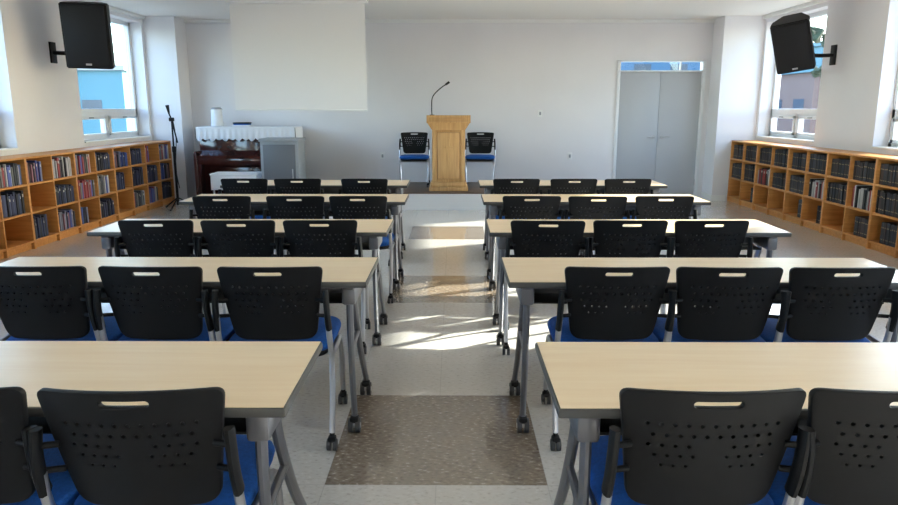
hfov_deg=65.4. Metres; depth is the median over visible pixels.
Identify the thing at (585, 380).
table
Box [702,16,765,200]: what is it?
wall pier
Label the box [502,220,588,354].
chair
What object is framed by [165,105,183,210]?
microphone stand
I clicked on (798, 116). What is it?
window
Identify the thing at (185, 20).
trim
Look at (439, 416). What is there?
floor
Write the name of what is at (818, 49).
neighbouring building
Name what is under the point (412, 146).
chair
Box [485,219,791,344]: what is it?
table
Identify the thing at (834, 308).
chair
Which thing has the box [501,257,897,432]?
table
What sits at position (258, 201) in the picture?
table
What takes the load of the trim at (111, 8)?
attached to the wall at (40, 106)
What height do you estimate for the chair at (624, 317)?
0.817 m
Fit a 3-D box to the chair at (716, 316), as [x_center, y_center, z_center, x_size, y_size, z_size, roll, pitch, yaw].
[1.141,0.406,3.136,0.492,0.817,0.566,0,12,2]
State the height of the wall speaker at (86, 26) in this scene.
0.757 m
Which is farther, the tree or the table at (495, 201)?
the tree
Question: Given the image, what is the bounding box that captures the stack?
[232,122,251,125]
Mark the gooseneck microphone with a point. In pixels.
(448, 82)
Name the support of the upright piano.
on the floor
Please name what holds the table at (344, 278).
on the floor
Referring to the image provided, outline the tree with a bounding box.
[811,27,825,77]
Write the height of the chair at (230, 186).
0.817 m
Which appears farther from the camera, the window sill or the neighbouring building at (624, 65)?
the neighbouring building at (624, 65)
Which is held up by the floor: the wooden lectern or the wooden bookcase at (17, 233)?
the wooden bookcase at (17, 233)
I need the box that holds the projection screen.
[225,0,367,110]
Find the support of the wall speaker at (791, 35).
attached to the wall at (856, 97)
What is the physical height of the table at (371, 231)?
0.730 m
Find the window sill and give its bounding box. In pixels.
[0,139,18,150]
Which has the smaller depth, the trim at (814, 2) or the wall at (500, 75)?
the trim at (814, 2)
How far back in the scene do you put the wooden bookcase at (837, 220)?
8.57 m
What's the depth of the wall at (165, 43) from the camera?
10.84 m
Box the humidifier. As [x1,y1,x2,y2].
[211,107,223,125]
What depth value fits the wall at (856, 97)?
8.22 m
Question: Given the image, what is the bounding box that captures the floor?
[0,197,897,504]
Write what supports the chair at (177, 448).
on the floor
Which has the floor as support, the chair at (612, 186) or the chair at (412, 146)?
the chair at (612, 186)
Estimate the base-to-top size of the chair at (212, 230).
0.817 m
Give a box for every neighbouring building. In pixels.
[77,65,131,133]
[621,62,699,69]
[776,65,821,133]
[813,42,823,65]
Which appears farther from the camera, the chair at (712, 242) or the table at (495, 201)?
the table at (495, 201)
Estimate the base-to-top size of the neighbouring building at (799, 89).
7.450 m
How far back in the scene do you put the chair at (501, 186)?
6.33 m
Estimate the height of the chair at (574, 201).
0.817 m
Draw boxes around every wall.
[0,0,151,155]
[142,16,195,199]
[185,23,713,196]
[755,0,897,154]
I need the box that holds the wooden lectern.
[426,115,470,190]
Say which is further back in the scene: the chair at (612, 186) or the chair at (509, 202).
the chair at (612, 186)
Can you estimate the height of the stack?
0.059 m
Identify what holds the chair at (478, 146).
on the stage platform
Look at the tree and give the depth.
33.62 m
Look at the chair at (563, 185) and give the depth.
6.33 m
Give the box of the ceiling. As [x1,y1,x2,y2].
[92,0,813,18]
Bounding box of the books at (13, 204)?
[0,144,171,238]
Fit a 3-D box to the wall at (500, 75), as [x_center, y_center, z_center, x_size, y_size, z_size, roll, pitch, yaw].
[0.067,-2.305,11.368,9.400,2.800,0.200,0,12,0]
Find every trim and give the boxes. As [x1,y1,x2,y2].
[76,0,144,19]
[184,19,714,22]
[763,0,829,18]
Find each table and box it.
[0,257,378,431]
[0,341,322,504]
[87,219,393,344]
[179,194,408,288]
[220,180,409,258]
[478,180,667,258]
[481,194,710,289]
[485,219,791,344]
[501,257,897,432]
[535,342,897,504]
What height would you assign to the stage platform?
0.250 m
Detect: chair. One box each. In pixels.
[0,266,122,340]
[0,387,79,504]
[28,387,283,504]
[93,266,234,340]
[114,220,226,313]
[189,196,254,249]
[196,220,295,305]
[211,266,347,450]
[218,178,274,253]
[263,196,327,254]
[271,178,329,253]
[279,220,370,353]
[327,196,394,302]
[338,179,393,265]
[399,132,429,186]
[465,132,495,184]
[488,179,542,261]
[497,196,563,269]
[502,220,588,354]
[541,266,675,450]
[544,179,599,257]
[564,196,629,218]
[573,388,815,504]
[589,220,671,313]
[592,179,653,254]
[631,196,696,218]
[653,267,788,341]
[662,220,752,313]
[760,267,897,342]
[768,388,897,504]
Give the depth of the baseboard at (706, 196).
11.07 m
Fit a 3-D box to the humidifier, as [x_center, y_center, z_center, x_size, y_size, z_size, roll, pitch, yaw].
[-3.636,-2.127,10.968,0.200,0.288,0.200,0,12,0]
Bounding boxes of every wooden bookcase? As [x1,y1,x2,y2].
[0,140,174,259]
[727,140,897,257]
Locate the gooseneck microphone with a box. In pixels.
[431,81,449,114]
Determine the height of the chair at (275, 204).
0.817 m
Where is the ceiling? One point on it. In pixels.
(183, 9)
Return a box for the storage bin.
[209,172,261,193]
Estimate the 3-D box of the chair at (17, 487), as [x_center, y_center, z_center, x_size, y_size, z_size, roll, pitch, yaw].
[-1.190,0.656,1.925,0.492,0.817,0.566,0,12,1]
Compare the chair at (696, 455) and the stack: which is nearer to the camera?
the chair at (696, 455)
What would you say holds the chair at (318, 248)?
on the floor
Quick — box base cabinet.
[258,137,305,179]
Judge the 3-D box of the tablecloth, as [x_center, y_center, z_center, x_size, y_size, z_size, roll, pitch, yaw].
[-3.121,-1.868,10.992,1.556,0.216,0.571,0,12,0]
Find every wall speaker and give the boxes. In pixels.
[48,1,115,68]
[770,12,837,74]
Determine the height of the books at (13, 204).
0.828 m
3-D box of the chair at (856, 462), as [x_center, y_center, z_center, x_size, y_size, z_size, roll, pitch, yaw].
[1.045,0.658,1.915,0.492,0.817,0.566,0,12,0]
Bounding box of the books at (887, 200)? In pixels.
[732,145,897,247]
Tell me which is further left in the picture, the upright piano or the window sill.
the window sill
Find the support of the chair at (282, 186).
on the floor
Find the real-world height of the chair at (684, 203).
0.817 m
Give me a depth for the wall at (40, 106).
8.01 m
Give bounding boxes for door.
[612,60,706,196]
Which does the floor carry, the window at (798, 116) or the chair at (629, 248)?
the chair at (629, 248)
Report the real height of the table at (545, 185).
0.730 m
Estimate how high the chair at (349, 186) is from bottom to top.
0.817 m
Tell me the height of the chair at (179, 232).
0.817 m
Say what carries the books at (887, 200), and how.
in the wooden bookcase at (837, 220)
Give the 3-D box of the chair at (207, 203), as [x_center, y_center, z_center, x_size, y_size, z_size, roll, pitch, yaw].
[-1.659,-0.063,5.410,0.492,0.817,0.566,0,12,0]
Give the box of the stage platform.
[402,182,485,209]
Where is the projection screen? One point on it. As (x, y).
(288, 55)
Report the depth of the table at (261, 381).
1.94 m
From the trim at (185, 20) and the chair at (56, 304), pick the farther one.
the trim at (185, 20)
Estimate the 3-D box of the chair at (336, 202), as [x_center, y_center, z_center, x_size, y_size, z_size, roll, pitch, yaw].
[-0.659,-0.064,5.411,0.492,0.817,0.566,0,12,1]
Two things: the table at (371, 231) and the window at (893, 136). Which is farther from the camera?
the window at (893, 136)
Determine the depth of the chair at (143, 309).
2.87 m
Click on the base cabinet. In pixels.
(281, 157)
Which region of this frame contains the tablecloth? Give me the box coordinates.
[195,126,302,140]
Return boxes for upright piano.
[193,133,295,195]
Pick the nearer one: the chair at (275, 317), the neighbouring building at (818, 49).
the chair at (275, 317)
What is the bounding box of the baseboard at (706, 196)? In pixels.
[700,192,724,200]
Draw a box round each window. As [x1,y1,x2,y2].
[81,18,150,142]
[756,9,827,142]
[871,70,897,150]
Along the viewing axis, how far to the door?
11.32 m
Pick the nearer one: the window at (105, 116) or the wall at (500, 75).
the window at (105, 116)
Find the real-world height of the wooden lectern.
1.090 m
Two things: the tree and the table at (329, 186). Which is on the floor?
the table at (329, 186)
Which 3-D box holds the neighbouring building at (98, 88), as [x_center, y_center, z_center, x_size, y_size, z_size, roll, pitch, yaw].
[-32.165,-10.766,57.191,19.600,7.850,16.600,0,12,0]

